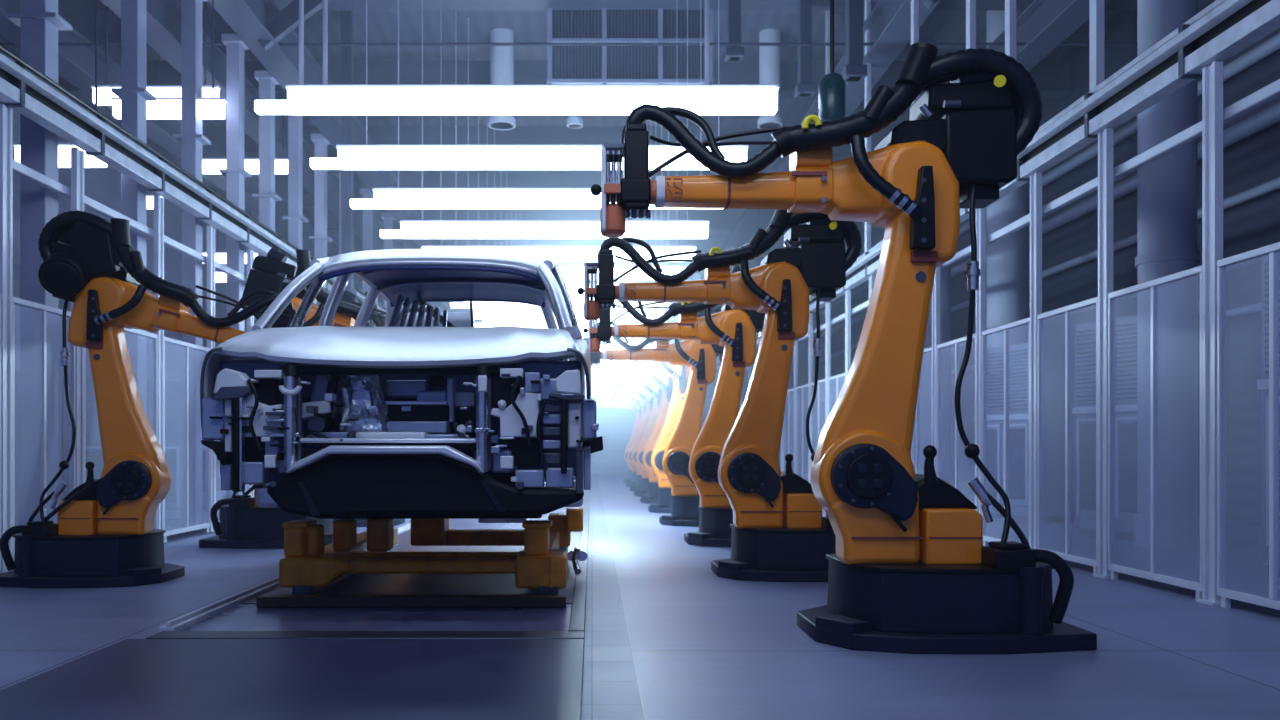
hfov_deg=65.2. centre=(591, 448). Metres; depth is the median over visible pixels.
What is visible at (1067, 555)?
frame
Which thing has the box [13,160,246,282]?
handrail
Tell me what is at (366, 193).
column
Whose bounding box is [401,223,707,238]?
diffuser
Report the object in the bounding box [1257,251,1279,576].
tall cabinet
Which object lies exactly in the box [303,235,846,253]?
ceiling beam
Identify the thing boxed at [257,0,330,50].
brace
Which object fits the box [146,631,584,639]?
trim
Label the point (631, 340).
lamp
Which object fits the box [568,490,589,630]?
trim
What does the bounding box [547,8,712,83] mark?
window
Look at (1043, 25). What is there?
ceiling beam
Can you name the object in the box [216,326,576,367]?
hood
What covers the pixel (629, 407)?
robot arm
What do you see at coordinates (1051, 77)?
ceiling beam
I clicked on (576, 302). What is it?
diffuser
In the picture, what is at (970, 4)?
post
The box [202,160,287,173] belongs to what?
diffuser
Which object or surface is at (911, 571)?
robot arm
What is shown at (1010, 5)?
post
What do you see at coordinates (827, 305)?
fence post
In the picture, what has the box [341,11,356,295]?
post
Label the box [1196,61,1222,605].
fence post
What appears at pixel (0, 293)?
screen
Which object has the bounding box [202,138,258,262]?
lamp
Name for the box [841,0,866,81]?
post
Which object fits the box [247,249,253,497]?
fence post
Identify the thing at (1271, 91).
handrail
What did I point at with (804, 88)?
post
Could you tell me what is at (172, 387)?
tall cabinet
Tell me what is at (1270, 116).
pipe
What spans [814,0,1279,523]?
wall
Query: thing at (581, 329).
lamp
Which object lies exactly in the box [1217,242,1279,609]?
fence panel
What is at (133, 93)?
column
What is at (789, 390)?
screen
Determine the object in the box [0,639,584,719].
cover plate
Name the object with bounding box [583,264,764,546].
robot arm
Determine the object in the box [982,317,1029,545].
screen
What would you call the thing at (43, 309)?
screen
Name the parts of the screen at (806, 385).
rail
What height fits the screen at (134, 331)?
1.980 m
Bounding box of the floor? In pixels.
[0,474,1279,719]
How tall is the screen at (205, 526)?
1.980 m
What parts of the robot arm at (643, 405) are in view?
arm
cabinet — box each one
[15,370,19,534]
[62,377,180,525]
[202,439,245,510]
[973,342,1075,522]
[1072,312,1199,540]
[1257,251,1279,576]
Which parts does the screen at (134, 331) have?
rail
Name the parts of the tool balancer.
rod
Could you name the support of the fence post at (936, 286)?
on the floor
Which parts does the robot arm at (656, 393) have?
foot plate, arm, arm plate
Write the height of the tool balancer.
4.717 m
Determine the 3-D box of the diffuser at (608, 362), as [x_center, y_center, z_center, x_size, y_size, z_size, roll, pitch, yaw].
[-0.420,-2.470,28.110,3.460,0.160,0.120,0,0,0]
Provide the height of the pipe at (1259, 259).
0.159 m
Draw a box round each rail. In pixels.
[0,44,386,316]
[716,0,1279,372]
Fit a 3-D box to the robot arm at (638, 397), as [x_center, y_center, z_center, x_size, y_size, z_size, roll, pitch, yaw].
[0.902,-0.432,21.590,2.155,2.664,0.931,0,0,0]
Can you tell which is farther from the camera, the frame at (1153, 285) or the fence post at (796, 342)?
the fence post at (796, 342)
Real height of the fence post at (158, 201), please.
3.300 m
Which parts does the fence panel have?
rail, rail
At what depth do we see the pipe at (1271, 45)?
14.44 m
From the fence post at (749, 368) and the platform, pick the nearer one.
the platform
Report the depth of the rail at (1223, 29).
6.46 m
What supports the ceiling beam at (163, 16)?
attached to the wall at (616, 425)
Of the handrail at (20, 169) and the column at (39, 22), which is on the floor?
the column at (39, 22)
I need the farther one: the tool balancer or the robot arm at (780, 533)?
the robot arm at (780, 533)
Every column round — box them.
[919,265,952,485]
[986,11,1029,347]
[1134,0,1199,549]
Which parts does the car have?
corner panel, corner leg, module panel, plate, roof rail, slam panel, wiper frame, panel, bracket panel, panel, panel, module knob, plate, module panel, plate, roof rail, corner panel, belt rail, corner leg, corner leg, corner panel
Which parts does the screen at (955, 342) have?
rail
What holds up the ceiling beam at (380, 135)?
attached to the wall at (102, 185)
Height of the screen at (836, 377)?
1.980 m
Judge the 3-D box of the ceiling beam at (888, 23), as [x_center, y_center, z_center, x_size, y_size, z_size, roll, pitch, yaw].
[3.700,-5.250,19.000,0.400,0.480,34.000,0,0,0]
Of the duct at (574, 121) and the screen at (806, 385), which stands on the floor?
the screen at (806, 385)
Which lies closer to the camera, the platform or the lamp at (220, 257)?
the platform
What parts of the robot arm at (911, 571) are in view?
stop knob, gripper plate, rod, rod, rod, rod, rod, rod, arm, arm plate, lever knob, lever, plate, foot plate, gear motor, junction knob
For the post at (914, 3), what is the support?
hanging from the ceiling
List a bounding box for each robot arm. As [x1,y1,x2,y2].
[0,210,295,587]
[199,248,426,548]
[333,290,404,526]
[577,209,861,581]
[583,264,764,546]
[583,304,723,526]
[585,340,717,512]
[585,359,674,503]
[585,373,662,496]
[590,42,1096,654]
[591,384,653,490]
[596,385,646,486]
[596,392,641,482]
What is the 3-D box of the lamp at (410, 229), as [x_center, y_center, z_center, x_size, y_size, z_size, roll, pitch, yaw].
[-0.530,-4.545,11.320,3.720,4.310,0.140,0,0,0]
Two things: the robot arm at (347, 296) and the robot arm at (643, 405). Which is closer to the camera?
the robot arm at (347, 296)
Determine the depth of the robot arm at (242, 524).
9.21 m
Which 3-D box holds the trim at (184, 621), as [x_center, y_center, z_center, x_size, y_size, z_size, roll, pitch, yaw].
[-2.070,0.870,17.430,0.080,0.060,25.140,0,0,0]
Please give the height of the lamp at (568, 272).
4.310 m
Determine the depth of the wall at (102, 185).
18.85 m
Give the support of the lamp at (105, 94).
hanging from the ceiling
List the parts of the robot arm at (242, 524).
plate, foot plate, gear motor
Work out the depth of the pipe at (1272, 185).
14.45 m
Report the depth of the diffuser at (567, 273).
14.05 m
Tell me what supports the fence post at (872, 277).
on the floor
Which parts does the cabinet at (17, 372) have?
door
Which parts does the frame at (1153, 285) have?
rail, rail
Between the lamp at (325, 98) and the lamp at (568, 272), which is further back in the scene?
the lamp at (568, 272)
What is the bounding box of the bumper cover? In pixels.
[267,456,583,517]
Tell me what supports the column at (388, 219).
on the floor
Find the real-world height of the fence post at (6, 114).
3.300 m
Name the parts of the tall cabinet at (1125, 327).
door, pane, cross rail, louvre panel, door, pane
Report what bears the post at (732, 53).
hanging from the ceiling
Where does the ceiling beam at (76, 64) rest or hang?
attached to the wall at (616, 425)
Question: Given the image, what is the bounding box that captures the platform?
[256,507,586,607]
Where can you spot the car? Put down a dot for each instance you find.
(435, 414)
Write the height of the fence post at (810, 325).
3.130 m
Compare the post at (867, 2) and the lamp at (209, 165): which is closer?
the post at (867, 2)
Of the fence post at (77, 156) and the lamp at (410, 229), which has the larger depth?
the lamp at (410, 229)
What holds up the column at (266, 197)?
on the floor
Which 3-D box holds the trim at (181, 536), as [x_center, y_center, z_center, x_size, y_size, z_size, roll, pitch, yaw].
[-4.255,0.895,17.500,0.390,0.010,31.000,0,0,0]
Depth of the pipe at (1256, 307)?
11.93 m
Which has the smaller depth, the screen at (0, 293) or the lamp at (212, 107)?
the screen at (0, 293)
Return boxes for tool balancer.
[818,0,845,121]
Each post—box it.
[0,104,12,572]
[71,147,83,487]
[154,195,166,541]
[203,226,214,531]
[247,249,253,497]
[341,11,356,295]
[724,0,743,61]
[748,366,750,385]
[781,429,782,471]
[794,0,814,97]
[794,340,797,473]
[808,313,812,482]
[825,11,829,74]
[825,302,829,422]
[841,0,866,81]
[845,290,850,378]
[865,0,870,251]
[869,275,874,300]
[911,0,918,104]
[932,266,939,475]
[966,0,975,48]
[976,207,988,545]
[1005,0,1015,59]
[1030,172,1041,548]
[1089,0,1103,90]
[1093,128,1118,578]
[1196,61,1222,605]
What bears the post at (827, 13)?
hanging from the ceiling
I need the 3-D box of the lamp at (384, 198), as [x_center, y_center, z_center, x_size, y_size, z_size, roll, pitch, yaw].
[-0.530,-4.545,9.920,3.720,4.310,0.140,0,0,0]
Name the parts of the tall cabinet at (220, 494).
pane, door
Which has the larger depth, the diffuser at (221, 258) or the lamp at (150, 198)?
the diffuser at (221, 258)
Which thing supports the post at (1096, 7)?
hanging from the ceiling
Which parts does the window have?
cross frame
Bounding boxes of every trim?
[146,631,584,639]
[158,523,409,632]
[164,529,214,543]
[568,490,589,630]
[988,542,1279,619]
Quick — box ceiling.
[58,11,1113,255]
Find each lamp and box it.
[13,0,106,167]
[91,1,220,104]
[111,0,226,118]
[147,54,163,208]
[202,11,287,173]
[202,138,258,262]
[215,186,225,281]
[254,0,779,114]
[310,0,748,169]
[350,0,722,208]
[380,0,709,238]
[421,245,696,261]
[450,53,669,307]
[468,17,661,294]
[473,308,664,318]
[474,129,641,327]
[558,328,587,335]
[559,131,685,279]
[583,336,645,342]
[600,343,646,348]
[605,243,638,363]
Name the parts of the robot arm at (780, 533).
stop knob, gripper plate, rod, rod, rod, arm, foot plate, plate, arm plate, lever knob, lever, gear motor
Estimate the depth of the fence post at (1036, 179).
8.11 m
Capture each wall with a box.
[0,34,313,501]
[354,274,813,473]
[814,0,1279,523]
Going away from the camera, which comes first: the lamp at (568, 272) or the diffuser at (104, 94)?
the diffuser at (104, 94)
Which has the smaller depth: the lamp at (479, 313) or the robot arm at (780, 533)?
the robot arm at (780, 533)
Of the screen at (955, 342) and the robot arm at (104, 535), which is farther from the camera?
the screen at (955, 342)
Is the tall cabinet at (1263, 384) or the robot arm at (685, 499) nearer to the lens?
the tall cabinet at (1263, 384)
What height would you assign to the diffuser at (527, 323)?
0.160 m
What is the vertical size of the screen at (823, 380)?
1.980 m
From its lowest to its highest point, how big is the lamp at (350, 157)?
4.310 m
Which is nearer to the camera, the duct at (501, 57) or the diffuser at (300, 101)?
the diffuser at (300, 101)
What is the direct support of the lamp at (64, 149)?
hanging from the ceiling
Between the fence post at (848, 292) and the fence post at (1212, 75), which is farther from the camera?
the fence post at (848, 292)
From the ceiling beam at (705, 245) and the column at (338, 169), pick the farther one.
the ceiling beam at (705, 245)
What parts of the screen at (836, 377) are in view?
rail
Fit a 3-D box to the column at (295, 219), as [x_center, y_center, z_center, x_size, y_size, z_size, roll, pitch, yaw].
[-4.420,-2.100,14.900,0.320,6.000,0.260,0,0,0]
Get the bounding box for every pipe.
[819,33,1279,315]
[819,177,1279,361]
[820,102,1279,339]
[820,256,1261,384]
[820,302,1261,401]
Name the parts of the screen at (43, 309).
rail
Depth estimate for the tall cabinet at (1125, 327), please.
9.85 m
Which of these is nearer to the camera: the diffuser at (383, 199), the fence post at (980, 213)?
the fence post at (980, 213)
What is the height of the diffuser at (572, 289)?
0.160 m
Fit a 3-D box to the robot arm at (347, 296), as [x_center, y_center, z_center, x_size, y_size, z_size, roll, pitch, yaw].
[-2.382,-0.498,11.990,2.236,2.797,0.980,0,0,0]
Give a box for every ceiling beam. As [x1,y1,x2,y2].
[0,0,402,309]
[58,0,1136,10]
[58,60,1072,97]
[100,0,449,309]
[147,126,895,156]
[208,0,473,309]
[210,173,718,198]
[258,208,884,229]
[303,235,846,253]
[558,256,765,273]
[700,0,940,279]
[854,0,1110,221]
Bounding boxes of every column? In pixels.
[5,0,71,533]
[111,0,155,414]
[173,0,210,527]
[219,34,251,497]
[252,71,281,255]
[282,114,307,281]
[309,134,332,306]
[338,169,340,253]
[360,189,373,322]
[381,213,394,307]
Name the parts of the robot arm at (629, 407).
arm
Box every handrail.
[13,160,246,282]
[745,79,1279,369]
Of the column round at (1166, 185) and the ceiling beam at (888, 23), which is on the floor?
the column round at (1166, 185)
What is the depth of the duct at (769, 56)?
15.96 m
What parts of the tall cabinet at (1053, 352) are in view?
pane, door, cross rail, louvre panel, door, pane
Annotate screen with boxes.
[0,293,0,569]
[13,297,74,570]
[84,328,156,528]
[164,337,209,540]
[215,440,249,502]
[783,388,793,470]
[796,384,807,478]
[810,379,824,483]
[828,373,844,416]
[916,347,931,473]
[937,333,975,509]
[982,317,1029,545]
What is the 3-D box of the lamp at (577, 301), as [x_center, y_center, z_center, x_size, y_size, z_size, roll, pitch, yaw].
[-0.530,-4.545,16.920,3.720,4.310,0.140,0,0,0]
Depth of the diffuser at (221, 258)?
20.00 m
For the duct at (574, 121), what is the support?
hanging from the ceiling
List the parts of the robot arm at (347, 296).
gear motor, foot plate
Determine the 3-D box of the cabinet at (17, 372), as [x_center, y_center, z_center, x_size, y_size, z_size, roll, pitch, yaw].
[-5.745,0.100,8.837,1.300,1.600,0.645,0,0,-32]
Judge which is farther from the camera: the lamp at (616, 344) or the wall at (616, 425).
the wall at (616, 425)
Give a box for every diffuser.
[15,146,106,167]
[93,88,218,104]
[113,100,224,118]
[147,197,153,208]
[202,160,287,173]
[203,254,257,262]
[215,273,225,281]
[287,88,777,114]
[338,148,746,169]
[374,190,722,208]
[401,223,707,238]
[464,298,669,307]
[483,319,641,327]
[560,268,683,279]
[566,284,618,294]
[605,360,638,363]
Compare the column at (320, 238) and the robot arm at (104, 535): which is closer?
the robot arm at (104, 535)
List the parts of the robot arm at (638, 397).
arm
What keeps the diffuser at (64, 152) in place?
attached to the lamp at (64, 149)
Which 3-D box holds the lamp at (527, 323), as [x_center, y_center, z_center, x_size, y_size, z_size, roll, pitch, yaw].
[-0.530,-4.545,19.720,3.720,4.310,0.140,0,0,0]
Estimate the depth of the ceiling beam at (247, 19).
13.38 m
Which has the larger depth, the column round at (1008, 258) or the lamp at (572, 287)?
the lamp at (572, 287)
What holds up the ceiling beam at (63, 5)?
attached to the wall at (102, 185)
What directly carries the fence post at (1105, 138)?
on the floor
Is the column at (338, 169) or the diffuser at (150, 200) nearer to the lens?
the diffuser at (150, 200)
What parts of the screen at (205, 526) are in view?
rail, rail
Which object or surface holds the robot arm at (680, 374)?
on the floor
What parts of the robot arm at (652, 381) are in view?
foot plate, arm, arm plate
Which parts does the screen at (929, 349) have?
rail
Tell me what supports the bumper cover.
on the car
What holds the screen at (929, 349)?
on the floor
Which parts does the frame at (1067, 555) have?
rail, rail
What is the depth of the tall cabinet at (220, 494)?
14.47 m
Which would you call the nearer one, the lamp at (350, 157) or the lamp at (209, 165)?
the lamp at (350, 157)
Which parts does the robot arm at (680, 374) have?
foot plate, arm, arm plate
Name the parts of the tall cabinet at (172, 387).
door, pane, pane, door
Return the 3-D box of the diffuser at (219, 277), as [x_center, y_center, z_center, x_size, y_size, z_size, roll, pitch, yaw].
[-7.665,-3.612,21.060,0.546,0.180,0.120,0,0,0]
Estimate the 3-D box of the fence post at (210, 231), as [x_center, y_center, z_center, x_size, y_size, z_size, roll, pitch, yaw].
[-4.120,-0.750,10.810,0.100,3.300,0.160,0,0,0]
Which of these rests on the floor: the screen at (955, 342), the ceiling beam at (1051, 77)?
the screen at (955, 342)
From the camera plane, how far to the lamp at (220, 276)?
21.00 m
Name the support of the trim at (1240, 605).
on the floor
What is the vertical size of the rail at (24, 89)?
0.340 m
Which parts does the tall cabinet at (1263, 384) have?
cross rail, louvre panel, door, pane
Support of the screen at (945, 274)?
on the floor
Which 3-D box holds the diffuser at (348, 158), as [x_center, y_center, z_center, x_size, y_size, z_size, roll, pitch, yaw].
[-0.420,-2.470,8.510,3.460,0.160,0.120,0,0,0]
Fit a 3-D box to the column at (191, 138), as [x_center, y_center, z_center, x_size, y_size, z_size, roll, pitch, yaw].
[-4.420,-2.100,11.050,0.320,6.000,0.260,0,0,0]
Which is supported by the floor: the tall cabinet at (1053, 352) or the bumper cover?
the tall cabinet at (1053, 352)
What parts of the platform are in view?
post, post, post, post, rail, post, post, locking rod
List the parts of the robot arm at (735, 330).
gripper plate, foot plate, plate, arm, arm plate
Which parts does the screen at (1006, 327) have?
rail, rail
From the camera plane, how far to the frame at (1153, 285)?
6.42 m
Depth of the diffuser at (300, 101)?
7.05 m
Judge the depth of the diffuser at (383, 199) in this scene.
9.85 m
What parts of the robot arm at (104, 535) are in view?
junction knob, gear motor, plate, lever, lever knob, foot plate, arm plate, arm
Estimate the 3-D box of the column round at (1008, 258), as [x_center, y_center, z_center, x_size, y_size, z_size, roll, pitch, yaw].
[5.824,-2.900,14.000,0.620,7.600,0.620,0,0,0]
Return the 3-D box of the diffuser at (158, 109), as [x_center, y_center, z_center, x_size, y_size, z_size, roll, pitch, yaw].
[-4.675,-3.751,11.060,1.210,0.180,0.120,0,0,0]
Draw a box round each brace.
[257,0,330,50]
[922,0,938,8]
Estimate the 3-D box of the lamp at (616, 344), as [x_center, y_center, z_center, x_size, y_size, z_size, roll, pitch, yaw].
[-0.530,-4.545,23.920,3.720,4.310,0.140,0,0,0]
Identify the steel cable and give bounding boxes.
[0,43,1136,45]
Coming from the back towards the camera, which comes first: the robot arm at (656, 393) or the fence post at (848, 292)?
the robot arm at (656, 393)
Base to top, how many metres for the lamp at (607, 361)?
4.310 m
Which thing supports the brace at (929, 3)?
attached to the ceiling
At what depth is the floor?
4.98 m
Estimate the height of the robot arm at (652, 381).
2.664 m
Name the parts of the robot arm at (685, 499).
foot plate, plate, arm, arm plate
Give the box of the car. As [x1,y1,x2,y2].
[200,249,602,518]
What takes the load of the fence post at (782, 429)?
on the floor
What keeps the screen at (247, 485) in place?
on the trim at (181, 536)
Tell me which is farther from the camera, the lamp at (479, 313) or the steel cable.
the lamp at (479, 313)
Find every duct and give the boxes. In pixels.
[488,28,515,129]
[567,115,582,128]
[757,28,782,128]
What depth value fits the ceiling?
16.32 m
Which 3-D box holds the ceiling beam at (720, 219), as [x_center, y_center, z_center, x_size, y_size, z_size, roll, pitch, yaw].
[-0.500,-6.225,27.000,17.000,0.550,0.360,0,0,0]
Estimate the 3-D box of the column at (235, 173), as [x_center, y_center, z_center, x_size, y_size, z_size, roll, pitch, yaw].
[-4.420,-2.100,12.400,0.320,6.000,0.260,0,0,0]
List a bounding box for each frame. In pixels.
[1037,297,1097,572]
[1108,265,1201,598]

